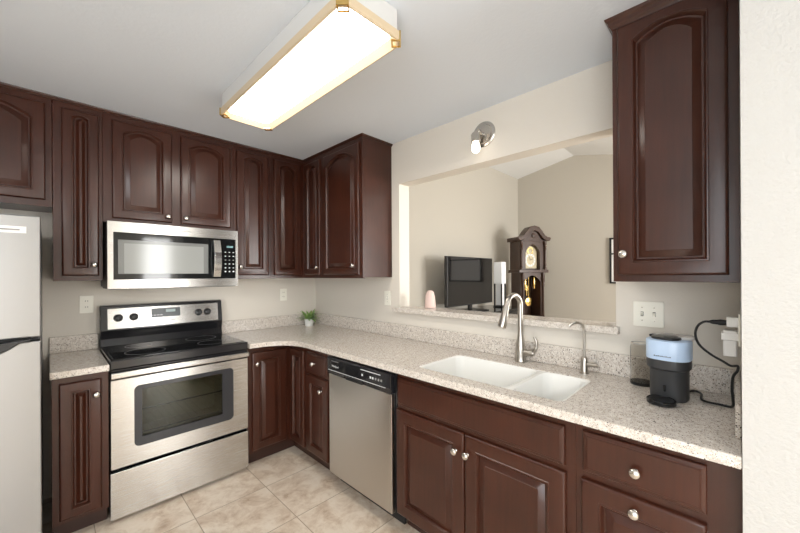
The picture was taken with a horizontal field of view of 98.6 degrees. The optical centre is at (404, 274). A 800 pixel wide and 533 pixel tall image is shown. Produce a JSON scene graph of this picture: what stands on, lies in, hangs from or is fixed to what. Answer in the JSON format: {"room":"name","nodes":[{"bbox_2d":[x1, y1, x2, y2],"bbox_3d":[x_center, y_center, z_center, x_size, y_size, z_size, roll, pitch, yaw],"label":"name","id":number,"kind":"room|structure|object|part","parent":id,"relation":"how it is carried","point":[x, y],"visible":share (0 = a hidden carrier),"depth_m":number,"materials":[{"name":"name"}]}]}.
{"room":"kitchen","nodes":[
{"label":"kitchen","id":0,"kind":"room"},
{"bbox_2d":[0,208,314,499],"bbox_3d":[-2.384,0.195,2.133,0.100,2.450,4.312,0,0,44],"label":"wall","id":1,"kind":"structure","parent":0,"point":[252,298],"depth_m":2.36,"materials":[{"name":"beige paint"}]},
{"bbox_2d":[0,86,51,212],"bbox_3d":[-2.472,-0.698,1.725,0.348,0.627,0.980,0,0,44],"label":"upper cabinet","id":2,"kind":"object","parent":1,"relation":"attached to","point":[25,118],"visible":1,"depth_m":1.91,"materials":[{"name":"brown wood"}]},
{"bbox_2d":[49,333,98,353],"bbox_3d":[-2.172,0.454,2.264,0.020,0.105,0.234,0,0,44],"label":"backsplash","id":3,"kind":"structure","parent":1,"relation":"attached to","point":[62,344],"depth_m":2.25,"materials":[{"name":"stone"}]},
{"bbox_2d":[52,99,102,280],"bbox_3d":[-2.053,-0.487,2.157,0.348,1.054,0.218,0,0,44],"label":"upper cabinet","id":4,"kind":"object","parent":1,"relation":"attached to","point":[77,194],"visible":1,"depth_m":2.06,"materials":[{"name":"brown wood"}]},
{"bbox_3d":[-1.949,-0.484,2.069,0.022,0.987,0.164,0,0,44],"label":"door","id":5,"kind":"part","parent":4,"relation":"part of","materials":[{"name":"brown wood"}]},
{"bbox_3d":[-1.890,-0.057,2.094,0.030,0.033,0.033,0,0,44],"label":"knob","id":6,"kind":"part","parent":4,"relation":"part of","materials":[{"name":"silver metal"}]},
{"bbox_2d":[79,296,93,312],"bbox_3d":[-2.137,0.203,2.310,0.009,0.115,0.070,0,0,44],"label":"wall outlet","id":7,"kind":"object","parent":1,"relation":"attached to","point":[86,303],"visible":1,"depth_m":2.31,"materials":[{"name":"white plastic"}]},
{"bbox_2d":[83,299,89,303],"bbox_3d":[-2.135,0.183,2.308,0.002,0.029,0.034,0,0,44],"label":"socket","id":8,"kind":"object","parent":7,"relation":"attached to","point":[85,301],"depth_m":2.31,"materials":[{"name":"grey plastic"}]},
{"bbox_2d":[83,305,89,309],"bbox_3d":[-2.135,0.223,2.308,0.002,0.029,0.034,0,0,44],"label":"socket","id":9,"kind":"object","parent":7,"relation":"attached to","point":[85,307],"depth_m":2.31,"materials":[{"name":"grey plastic"}]},
{"bbox_2d":[102,112,232,230],"bbox_3d":[-1.709,-0.673,2.513,0.348,0.685,0.772,0,0,44],"label":"upper cabinet","id":10,"kind":"object","parent":1,"relation":"attached to","point":[152,174],"visible":0.98,"depth_m":2.36,"materials":[{"name":"brown wood"}]},
{"bbox_3d":[-1.738,-0.668,2.288,0.022,0.621,0.320,0,0,44],"label":"door","id":11,"kind":"part","parent":10,"relation":"part of","materials":[{"name":"brown wood"}]},
{"bbox_2d":[101,220,237,289],"bbox_3d":[-1.669,-0.118,2.483,0.441,0.424,0.757,0,0,44],"label":"microwave","id":12,"kind":"object","parent":10,"relation":"attached to","point":[135,255],"visible":1,"depth_m":2.30,"materials":[{"name":"grey metal"}]},
{"bbox_3d":[-1.595,-0.114,2.316,0.020,0.293,0.564,0,0,44],"label":"door","id":13,"kind":"part","parent":12,"relation":"part of","materials":[{"name":"black glass"}]},
{"bbox_3d":[-1.364,-0.115,2.507,0.037,0.268,0.048,0,0,44],"label":"handle","id":14,"kind":"part","parent":12,"relation":"part of","materials":[{"name":"silver metal"}]},
{"bbox_3d":[-1.347,-0.116,2.572,0.020,0.293,0.146,0,0,44],"label":"control panel","id":15,"kind":"part","parent":12,"relation":"part of","materials":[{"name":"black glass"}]},
{"bbox_3d":[-1.474,-0.669,2.560,0.022,0.621,0.332,0,0,44],"label":"door","id":16,"kind":"part","parent":10,"relation":"part of","materials":[{"name":"brown wood"}]},
{"bbox_2d":[233,145,270,278],"bbox_3d":[-1.335,-0.490,2.899,0.348,1.054,0.300,0,0,44],"label":"upper cabinet","id":17,"kind":"object","parent":1,"relation":"attached to","point":[251,168],"visible":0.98,"depth_m":2.80,"materials":[{"name":"brown wood"}]},
{"bbox_2d":[222,313,314,333],"bbox_3d":[-1.246,0.450,3.220,0.020,0.105,0.900,0,0,44],"label":"backsplash","id":18,"kind":"structure","parent":1,"relation":"attached to","point":[231,326],"depth_m":3.14,"materials":[{"name":"stone"}]},
{"bbox_2d":[280,289,286,300],"bbox_3d":[-1.168,0.197,3.311,0.009,0.115,0.070,0,0,44],"label":"wall outlet","id":19,"kind":"object","parent":1,"relation":"attached to","point":[283,292],"visible":1,"depth_m":3.31,"materials":[{"name":"white plastic"}]},
{"bbox_2d":[270,154,323,277],"bbox_3d":[-0.920,-0.493,3.132,0.620,1.054,0.610,0,0,44],"label":"upper cabinet","id":20,"kind":"object","parent":1,"relation":"attached to","point":[296,187],"visible":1,"depth_m":3.00,"materials":[{"name":"brown wood"}]},
{"bbox_3d":[-1.025,-0.488,3.023,0.022,0.989,0.252,0,0,44],"label":"door","id":21,"kind":"part","parent":20,"relation":"part of","materials":[{"name":"brown wood"}]},
{"bbox_3d":[-0.812,-0.489,3.020,0.240,0.989,0.022,0,0,44],"label":"door","id":22,"kind":"part","parent":20,"relation":"part of","materials":[{"name":"brown wood"}]},
{"bbox_2d":[42,446,419,532],"bbox_3d":[1.099,1.426,1.195,6.400,0.050,8.000,0,0,44],"label":"floor","id":23,"kind":"structure","parent":0,"point":[287,490],"depth_m":2.07,"materials":[{"name":"tile"}]},
{"bbox_2d":[0,213,42,532],"bbox_3d":[-2.241,0.567,1.571,0.805,1.664,0.810,0,0,44],"label":"refrigerator","id":24,"kind":"object","parent":23,"relation":"on","point":[21,351],"visible":1,"depth_m":1.55,"materials":[{"name":"grey metal"}]},
{"bbox_2d":[0,228,19,230],"bbox_3d":[-1.784,-0.200,1.500,0.001,0.007,0.140,0,0,44],"label":"print","id":25,"kind":"object","parent":24,"relation":"attached to","point":[1,229],"depth_m":1.53,"materials":[{"name":"grey"}]},
{"bbox_3d":[-1.962,0.332,1.299,0.024,0.072,0.750,0,0,44],"label":"handle","id":26,"kind":"part","parent":24,"relation":"part of","materials":[{"name":"black plastic"}]},
{"bbox_3d":[-1.997,0.012,1.332,0.067,0.557,0.810,0,0,44],"label":"freezer door","id":27,"kind":"part","parent":24,"relation":"part of","materials":[{"name":"silver metal"}]},
{"bbox_3d":[-1.993,0.834,1.331,0.067,1.048,0.810,0,0,44],"label":"fridge door","id":28,"kind":"part","parent":24,"relation":"part of","materials":[{"name":"silver metal"}]},
{"bbox_2d":[51,371,108,532],"bbox_3d":[-1.944,0.979,2.050,0.634,0.876,0.224,0,0,44],"label":"base cabinet","id":29,"kind":"object","parent":23,"relation":"on","point":[80,413],"visible":0.98,"depth_m":1.85,"materials":[{"name":"brown wood"}]},
{"bbox_2d":[49,333,108,379],"bbox_3d":[-1.952,0.471,2.051,0.632,0.140,0.234,0,0,44],"label":"countertop","id":30,"kind":"structure","parent":29,"relation":"on","point":[73,355],"depth_m":2.11,"materials":[{"name":"stone"}]},
{"bbox_3d":[-1.744,0.936,1.854,0.022,0.717,0.168,0,0,44],"label":"door","id":31,"kind":"part","parent":29,"relation":"part of","materials":[{"name":"brown wood"}]},
{"bbox_3d":[-1.686,0.660,1.883,0.030,0.033,0.033,0,0,44],"label":"knob","id":32,"kind":"part","parent":29,"relation":"part of","materials":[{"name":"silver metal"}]},
{"bbox_2d":[99,299,248,520],"bbox_3d":[-1.597,0.813,2.404,0.634,1.205,0.757,0,0,44],"label":"range","id":33,"kind":"object","parent":23,"relation":"on","point":[178,384],"visible":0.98,"depth_m":2.30,"materials":[{"name":"silver metal"}]},
{"bbox_3d":[-1.962,0.299,2.358,0.026,0.052,0.052,-11,-8,44],"label":"control knob","id":34,"kind":"part","parent":33,"relation":"part of","materials":[{"name":"black plastic"}]},
{"bbox_3d":[-1.903,0.299,2.419,0.026,0.052,0.052,-11,-8,44],"label":"control knob","id":35,"kind":"part","parent":33,"relation":"part of","materials":[{"name":"black plastic"}]},
{"bbox_3d":[-1.773,0.305,2.575,0.006,0.138,0.686,-11,-8,44],"label":"control panel","id":36,"kind":"part","parent":33,"relation":"part of","materials":[{"name":"silver metal"}]},
{"bbox_2d":[100,334,247,369],"bbox_3d":[-1.582,0.515,2.388,0.527,0.056,0.757,0,0,44],"label":"cooktop","id":37,"kind":"object","parent":33,"relation":"in","point":[151,352],"depth_m":2.28,"materials":[{"name":"black glass"}]},
{"bbox_3d":[-1.407,0.572,2.219,0.038,0.054,0.751,0,0,44],"label":"vent trim","id":38,"kind":"part","parent":33,"relation":"part of","materials":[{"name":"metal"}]},
{"bbox_3d":[-1.403,1.258,2.218,0.040,0.264,0.757,0,0,44],"label":"storage drawer","id":39,"kind":"part","parent":33,"relation":"part of","materials":[{"name":"silver metal"}]},
{"bbox_2d":[110,358,247,469],"bbox_3d":[-1.592,0.854,2.399,0.561,0.501,0.751,0,0,44],"label":"oven","id":40,"kind":"object","parent":33,"relation":"in","point":[157,414],"depth_m":2.30,"materials":[{"name":"silver metal"}]},
{"bbox_3d":[-1.379,0.572,2.192,0.024,0.034,0.757,0,0,44],"label":"handle","id":41,"kind":"part","parent":33,"relation":"part of","materials":[{"name":"silver metal"}]},
{"bbox_3d":[-1.621,0.298,2.710,0.026,0.052,0.052,-11,-8,44],"label":"control knob","id":42,"kind":"part","parent":33,"relation":"part of","materials":[{"name":"black plastic"}]},
{"bbox_3d":[-1.577,0.297,2.755,0.026,0.052,0.052,-11,-8,44],"label":"control knob","id":43,"kind":"part","parent":33,"relation":"part of","materials":[{"name":"black plastic"}]},
{"bbox_2d":[246,346,314,463],"bbox_3d":[-0.946,0.974,2.946,0.826,0.876,0.920,0,0,44],"label":"base cabinet","id":44,"kind":"object","parent":23,"relation":"on","point":[276,374],"visible":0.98,"depth_m":2.60,"materials":[{"name":"brown wood"}]},
{"bbox_3d":[-1.020,0.933,2.602,0.022,0.715,0.262,0,0,44],"label":"door","id":45,"kind":"part","parent":44,"relation":"part of","materials":[{"name":"brown wood"}]},
{"bbox_3d":[-0.827,0.932,2.638,0.205,0.715,0.022,0,0,44],"label":"door","id":46,"kind":"part","parent":44,"relation":"part of","materials":[{"name":"brown wood"}]},
{"bbox_2d":[222,312,741,469],"bbox_3d":[-0.113,0.461,2.138,3.153,0.140,0.921,0,0,44],"label":"countertop","id":47,"kind":"structure","parent":44,"relation":"on","point":[609,403],"depth_m":1.61,"materials":[{"name":"stone"}]},
{"bbox_2d":[297,309,318,325],"bbox_3d":[-0.923,0.421,3.338,0.242,0.158,0.220,0,0,20],"label":"potted plant","id":48,"kind":"object","parent":47,"relation":"on","point":[308,319],"visible":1,"depth_m":3.30,"materials":[{"name":"green plant"}]},
{"bbox_3d":[-0.927,0.464,3.335,0.096,0.072,0.096,0,0,44],"label":"pot","id":49,"kind":"part","parent":48,"relation":"part of","materials":[{"name":"white ceramic"}]},
{"bbox_2d":[420,355,589,400],"bbox_3d":[0.468,0.605,1.720,0.753,0.220,0.381,0,0,44],"label":"sink","id":50,"kind":"object","parent":47,"relation":"in","point":[553,386],"visible":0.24,"depth_m":1.85,"materials":[{"name":"white ceramic"}]},
{"bbox_3d":[0.384,0.606,1.800,0.521,0.220,0.381,0,0,44],"label":"bowl","id":51,"kind":"part","parent":50,"relation":"part of","materials":[{"name":"white ceramic"}]},
{"bbox_3d":[0.655,0.584,1.538,0.231,0.180,0.381,0,0,44],"label":"bowl","id":52,"kind":"part","parent":50,"relation":"part of","materials":[{"name":"white ceramic"}]},
{"bbox_2d":[498,293,537,362],"bbox_3d":[0.606,0.297,1.905,0.224,0.389,0.114,0,0,-11],"label":"kitchen faucet","id":53,"kind":"object","parent":47,"relation":"on","point":[521,352],"visible":1,"depth_m":1.91,"materials":[{"name":"silver metal"}]},
{"bbox_3d":[0.606,0.214,1.910,0.136,0.224,0.029,0,0,-33],"label":"spout","id":54,"kind":"part","parent":53,"relation":"part of","materials":[{"name":"silver metal"}]},
{"bbox_3d":[0.710,0.389,1.883,0.037,0.097,0.019,0,0,44],"label":"lever","id":55,"kind":"part","parent":53,"relation":"part of","materials":[{"name":"silver metal"}]},
{"bbox_2d":[568,321,598,373],"bbox_3d":[0.883,0.362,1.707,0.136,0.256,0.052,0,0,25],"label":"filter faucet","id":56,"kind":"object","parent":47,"relation":"on","point":[584,363],"visible":1,"depth_m":1.70,"materials":[{"name":"silver metal"}]},
{"bbox_3d":[0.854,0.323,1.711,0.084,0.178,0.012,0,0,6],"label":"spout","id":57,"kind":"part","parent":56,"relation":"part of","materials":[{"name":"silver metal"}]},
{"bbox_3d":[0.917,0.431,1.682,0.050,0.046,0.019,0,0,44],"label":"lever","id":58,"kind":"part","parent":56,"relation":"part of","materials":[{"name":"silver metal"}]},
{"bbox_2d":[630,341,649,386],"bbox_3d":[1.054,0.397,1.532,0.088,0.184,0.088,0,0,44],"label":"glass jar","id":59,"kind":"object","parent":47,"relation":"on","point":[635,381],"visible":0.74,"depth_m":1.53,"materials":[{"name":"clear glass"}]},
{"bbox_3d":[1.054,0.391,1.532,0.084,0.167,0.084,0,0,44],"label":"glass","id":60,"kind":"part","parent":59,"relation":"part of","materials":[{"name":"clear glass"}]},
{"bbox_2d":[646,333,694,407],"bbox_3d":[1.022,0.366,1.340,0.229,0.246,0.146,0,0,-39],"label":"coffee maker","id":61,"kind":"object","parent":47,"relation":"on","point":[669,356],"visible":0.98,"depth_m":1.31,"materials":[{"name":"grey plastic"}]},
{"bbox_2d":[646,395,676,407],"bbox_3d":[0.969,0.480,1.299,0.094,0.018,0.094,0,0,-39],"label":"drip tray","id":62,"kind":"object","parent":61,"relation":"on","point":[667,401],"depth_m":1.29,"materials":[{"name":"black plastic"}]},
{"bbox_3d":[1.035,0.249,1.362,0.096,0.012,0.096,0,0,-39],"label":"lid","id":63,"kind":"part","parent":61,"relation":"part of","materials":[{"name":"black plastic"}]},
{"bbox_3d":[1.082,0.249,1.377,0.088,0.010,0.126,0,0,-39],"label":"reservoir lid","id":64,"kind":"part","parent":61,"relation":"part of","materials":[{"name":"grey plastic"}]},
{"bbox_2d":[690,319,739,407],"bbox_3d":[1.157,0.328,1.331,0.096,0.320,0.199,0,0,2],"label":"power cord","id":65,"kind":"object","parent":47,"relation":"on","point":[718,322],"visible":0.95,"depth_m":1.27,"materials":[{"name":"black rubber"}]},
{"bbox_2d":[306,348,330,469],"bbox_3d":[-0.424,0.971,2.637,0.352,0.876,0.634,0,0,44],"label":"base cabinet","id":66,"kind":"object","parent":23,"relation":"on","point":[317,375],"visible":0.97,"depth_m":2.42,"materials":[{"name":"brown wood"}]},
{"bbox_3d":[-0.626,0.642,2.444,0.265,0.148,0.019,0,0,44],"label":"drawer","id":67,"kind":"part","parent":66,"relation":"part of","materials":[{"name":"brown wood"}]},
{"bbox_3d":[-0.622,1.011,2.441,0.272,0.555,0.022,0,0,44],"label":"door","id":68,"kind":"part","parent":66,"relation":"part of","materials":[{"name":"brown wood"}]},
{"bbox_2d":[328,355,406,524],"bbox_3d":[-0.079,0.972,2.293,0.620,0.872,0.618,0,0,44],"label":"dishwasher","id":69,"kind":"object","parent":23,"relation":"on","point":[363,405],"visible":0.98,"depth_m":2.02,"materials":[{"name":"silver metal"}]},
{"bbox_3d":[-0.282,0.599,2.090,0.606,0.113,0.041,0,0,44],"label":"control panel","id":70,"kind":"part","parent":69,"relation":"part of","materials":[{"name":"black plastic"}]},
{"bbox_3d":[-0.215,1.359,2.150,0.612,0.098,0.015,0,0,44],"label":"toe panel","id":71,"kind":"part","parent":69,"relation":"part of","materials":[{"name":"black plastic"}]},
{"bbox_2d":[395,373,397,511],"bbox_3d":[-0.064,0.921,2.309,0.620,0.772,0.573,0,0,44],"label":"tub","id":72,"kind":"object","parent":69,"relation":"in","point":[396,375],"depth_m":1.89,"materials":[{"name":"black plastic"}]},
{"bbox_2d":[397,374,576,532],"bbox_3d":[0.480,0.966,1.762,0.918,0.876,0.634,0,0,44],"label":"base cabinet","id":73,"kind":"object","parent":23,"relation":"on","point":[467,463],"visible":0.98,"depth_m":1.52,"materials":[{"name":"brown wood"}]},
{"bbox_3d":[0.116,1.015,1.726,0.438,0.567,0.022,0,0,44],"label":"door","id":74,"kind":"part","parent":73,"relation":"part of","materials":[{"name":"brown wood"}]},
{"bbox_3d":[0.227,0.818,1.586,0.033,0.033,0.030,0,0,44],"label":"knob","id":75,"kind":"part","parent":73,"relation":"part of","materials":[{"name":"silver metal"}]},
{"bbox_3d":[0.272,0.815,1.542,0.033,0.033,0.030,0,0,44],"label":"knob","id":76,"kind":"part","parent":73,"relation":"part of","materials":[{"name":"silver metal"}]},
{"bbox_3d":[0.275,0.635,1.572,0.875,0.145,0.019,0,0,44],"label":"false drawer","id":77,"kind":"part","parent":73,"relation":"part of","materials":[{"name":"brown wood"}]},
{"bbox_3d":[0.435,1.013,1.417,0.440,0.567,0.022,0,0,44],"label":"door","id":78,"kind":"part","parent":73,"relation":"part of","materials":[{"name":"brown wood"}]},
{"bbox_2d":[457,305,517,313],"bbox_3d":[0.926,0.925,4.324,0.525,0.955,1.427,0,0,44],"label":"media console","id":79,"kind":"object","parent":23,"relation":"on","point":[512,309],"visible":0.14,"depth_m":4.48,"materials":[{"name":"black plastic"}]},
{"bbox_2d":[444,256,491,310],"bbox_3d":[0.809,0.121,4.211,0.240,0.654,0.984,0,0,44],"label":"television","id":80,"kind":"object","parent":79,"relation":"on","point":[467,280],"visible":0.94,"depth_m":4.13,"materials":[{"name":"black plastic"}]},
{"bbox_2d":[493,262,505,306],"bbox_3d":[1.306,0.140,4.724,0.130,0.612,0.130,0,0,44],"label":"lantern lamp","id":81,"kind":"object","parent":79,"relation":"on","point":[499,267],"visible":0.95,"depth_m":4.69,"materials":[{"name":"white"}]},
{"bbox_3d":[1.307,0.278,4.724,0.084,0.292,0.084,0,0,44],"label":"lamp shade","id":82,"kind":"part","parent":81,"relation":"part of","materials":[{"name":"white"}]},
{"bbox_3d":[1.306,-0.018,4.725,0.120,0.297,0.120,0,0,44],"label":"lamp shade","id":83,"kind":"part","parent":81,"relation":"part of","materials":[{"name":"white"}]},
{"bbox_2d":[507,225,550,316],"bbox_3d":[1.798,0.356,4.999,0.524,2.085,0.326,0,0,-14],"label":"grandfather clock","id":84,"kind":"object","parent":23,"relation":"on","point":[528,268],"visible":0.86,"depth_m":4.93,"materials":[{"name":"brown wood"}]},
{"bbox_2d":[508,241,547,272],"bbox_3d":[1.793,-0.247,5.005,0.466,0.450,0.295,0,0,-14],"label":"hood","id":85,"kind":"object","parent":84,"relation":"attached to","point":[525,256],"depth_m":4.93,"materials":[{"name":"brown wood"}]},
{"bbox_3d":[1.817,0.046,4.914,0.264,0.135,0.026,0,0,-14],"label":"arched rail","id":86,"kind":"part","parent":84,"relation":"part of","materials":[{"name":"brown wood"}]},
{"bbox_2d":[576,424,742,532],"bbox_3d":[0.967,0.963,1.291,0.436,0.876,0.634,0,0,44],"label":"base cabinet","id":87,"kind":"object","parent":23,"relation":"on","point":[624,485],"visible":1,"depth_m":1.08,"materials":[{"name":"brown wood"}]},
{"bbox_3d":[0.730,0.767,1.099,0.033,0.033,0.030,0,0,44],"label":"knob","id":88,"kind":"part","parent":87,"relation":"part of","materials":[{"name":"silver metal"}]},
{"bbox_3d":[0.732,0.635,1.096,0.033,0.033,0.030,0,0,44],"label":"knob","id":89,"kind":"part","parent":87,"relation":"part of","materials":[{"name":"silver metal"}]},
{"bbox_3d":[0.752,1.002,1.110,0.338,0.556,0.022,0,0,44],"label":"door","id":90,"kind":"part","parent":87,"relation":"part of","materials":[{"name":"brown wood"}]},
{"bbox_3d":[0.753,0.625,1.109,0.332,0.142,0.019,0,0,44],"label":"drawer","id":91,"kind":"part","parent":87,"relation":"part of","materials":[{"name":"brown wood"}]},
{"bbox_2d":[0,0,646,159],"bbox_3d":[-0.202,-1.073,-0.133,6.400,0.060,4.300,0,0,44],"label":"ceiling","id":92,"kind":"structure","parent":0,"point":[168,62],"depth_m":1.65,"materials":[{"name":"white paint"}]},
{"bbox_2d":[219,0,400,130],"bbox_3d":[-0.540,-0.979,1.687,1.215,0.122,0.315,0,0,44],"label":"ceiling light","id":93,"kind":"object","parent":92,"relation":"attached to","point":[327,43],"visible":1,"depth_m":1.51,"materials":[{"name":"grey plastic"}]},
{"bbox_2d":[409,167,517,308],"bbox_3d":[0.706,-0.108,4.638,0.100,3.025,3.588,0,0,44],"label":"wall","id":94,"kind":"structure","parent":0,"point":[474,213],"depth_m":4.56,"materials":[{"name":"beige paint"}]},
{"bbox_2d":[315,60,740,370],"bbox_3d":[1.337,-0.276,1.452,6.200,3.350,0.112,0,0,44],"label":"wall","id":95,"kind":"structure","parent":0,"point":[575,109],"depth_m":1.98,"materials":[{"name":"beige paint"}]},
{"bbox_2d":[0,82,392,162],"bbox_3d":[-1.438,-1.026,2.037,0.927,0.017,2.899,0,0,44],"label":"trim","id":96,"kind":"structure","parent":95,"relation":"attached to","point":[2,84],"depth_m":2.42,"materials":[{"name":"brown wood"}]},
{"bbox_2d":[323,136,391,277],"bbox_3d":[-0.415,-0.495,2.826,0.528,1.054,0.348,0,0,44],"label":"upper cabinet","id":97,"kind":"object","parent":95,"relation":"attached to","point":[357,174],"visible":1,"depth_m":2.67,"materials":[{"name":"brown wood"}]},
{"bbox_3d":[-0.513,-0.490,2.731,0.475,0.989,0.022,0,0,44],"label":"door","id":98,"kind":"part","parent":97,"relation":"part of","materials":[{"name":"brown wood"}]},
{"bbox_3d":[-0.495,-0.495,2.743,0.528,1.054,0.019,0,0,44],"label":"frame","id":99,"kind":"part","parent":97,"relation":"part of","materials":[{"name":"brown wood"}]},
{"bbox_2d":[384,291,390,304],"bbox_3d":[-0.144,0.194,2.797,0.070,0.115,0.016,0,0,44],"label":"light switch","id":100,"kind":"object","parent":95,"relation":"attached to","point":[387,294],"visible":1,"depth_m":2.80,"materials":[{"name":"white plastic"}]},
{"bbox_2d":[471,121,494,152],"bbox_3d":[0.459,-0.853,2.134,0.160,0.221,0.124,0,0,44],"label":"wall sconce","id":101,"kind":"object","parent":95,"relation":"attached to","point":[483,135],"visible":1,"depth_m":2.13,"materials":[{"name":"grey metal"}]},
{"bbox_3d":[0.435,-0.776,2.109,0.053,0.066,0.053,0,0,44],"label":"bulb","id":102,"kind":"part","parent":101,"relation":"part of","materials":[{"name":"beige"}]},
{"bbox_2d":[392,306,619,334],"bbox_3d":[0.521,0.273,2.239,1.547,0.034,0.195,0,0,44],"label":"window sill","id":103,"kind":"structure","parent":95,"relation":"attached to","point":[539,321],"depth_m":2.01,"materials":[{"name":"stone"}]},
{"bbox_2d":[425,290,435,307],"bbox_3d":[0.194,0.190,2.638,0.086,0.135,0.086,0,0,44],"label":"speaker","id":104,"kind":"object","parent":103,"relation":"on","point":[430,297],"visible":0.99,"depth_m":2.61},
{"bbox_2d":[314,312,740,395],"bbox_3d":[0.200,0.441,2.462,3.153,0.105,0.020,0,0,44],"label":"backsplash","id":105,"kind":"structure","parent":95,"relation":"attached to","point":[702,377],"depth_m":1.90,"materials":[{"name":"stone"}]},
{"bbox_2d":[633,301,663,327],"bbox_3d":[1.116,0.184,1.578,0.116,0.116,0.016,0,0,44],"label":"light switch","id":106,"kind":"object","parent":95,"relation":"attached to","point":[645,313],"visible":1,"depth_m":1.58,"materials":[{"name":"white plastic"}]},
{"bbox_2d":[604,0,739,282],"bbox_3d":[1.071,-0.510,1.387,0.399,1.078,0.348,0,0,44],"label":"upper cabinet","id":107,"kind":"object","parent":95,"relation":"attached to","point":[676,119],"visible":1,"depth_m":1.26,"materials":[{"name":"brown wood"}]},
{"bbox_3d":[0.867,-0.080,1.366,0.033,0.033,0.030,0,0,44],"label":"knob","id":108,"kind":"part","parent":107,"relation":"part of","materials":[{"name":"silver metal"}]},
{"bbox_3d":[1.074,-1.027,1.393,0.399,0.044,0.314,0,0,44],"label":"crown moulding","id":109,"kind":"part","parent":107,"relation":"part of","materials":[{"name":"brown wood"}]},
{"bbox_2d":[490,136,612,178],"bbox_3d":[2.467,-1.409,2.928,5.020,0.925,3.588,0,0,44],"label":"ceiling","id":110,"kind":"structure","parent":0,"point":[519,168],"depth_m":5.10,"materials":[{"name":"white paint"}]},
{"bbox_2d":[518,154,615,321],"bbox_3d":[3.650,-0.210,4.215,4.920,3.195,0.100,0,0,44],"label":"wall","id":111,"kind":"structure","parent":0,"point":[570,200],"depth_m":5.19,"materials":[{"name":"beige paint"}]},
{"bbox_2d":[609,238,615,283],"bbox_3d":[3.156,-0.191,4.603,0.730,0.640,0.029,0,0,44],"label":"wall picture","id":112,"kind":"object","parent":111,"relation":"attached to","point":[610,239],"visible":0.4,"depth_m":4.84,"materials":[{"name":"black plastic"}]},
{"bbox_2d":[739,0,799,532],"bbox_3d":[1.225,0.175,1.042,0.295,2.450,0.636,0,0,44],"label":"wall","id":113,"kind":"structure","parent":0,"point":[769,30],"depth_m":0.88,"materials":[{"name":"white paint"}]},
{"bbox_2d":[735,371,741,438],"bbox_3d":[1.155,0.436,1.191,0.014,0.105,0.478,0,0,44],"label":"backsplash","id":114,"kind":"structure","parent":113,"relation":"attached to","point":[738,402],"depth_m":1.02,"materials":[{"name":"stone"}]},
{"bbox_2d":[738,313,740,346],"bbox_3d":[1.204,0.200,1.240,0.009,0.115,0.070,0,0,44],"label":"wall outlet","id":115,"kind":"object","parent":113,"relation":"attached to","point":[739,314],"visible":0.88,"depth_m":1.21,"materials":[{"name":"white plastic"}]},
{"bbox_2d":[721,329,737,356],"bbox_3d":[1.189,0.251,1.255,0.051,0.092,0.050,0,0,44],"label":"charger","id":116,"kind":"object","parent":115,"relation":"attached to","point":[729,337],"visible":0.89,"depth_m":1.24,"materials":[{"name":"white plastic"}]},
{"bbox_2d":[726,316,737,327],"bbox_3d":[1.194,0.173,1.250,0.036,0.034,0.036,0,0,44],"label":"plug adapter","id":117,"kind":"object","parent":115,"relation":"attached to","point":[731,321],"visible":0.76,"depth_m":1.24,"materials":[{"name":"white plastic"}]}
]}

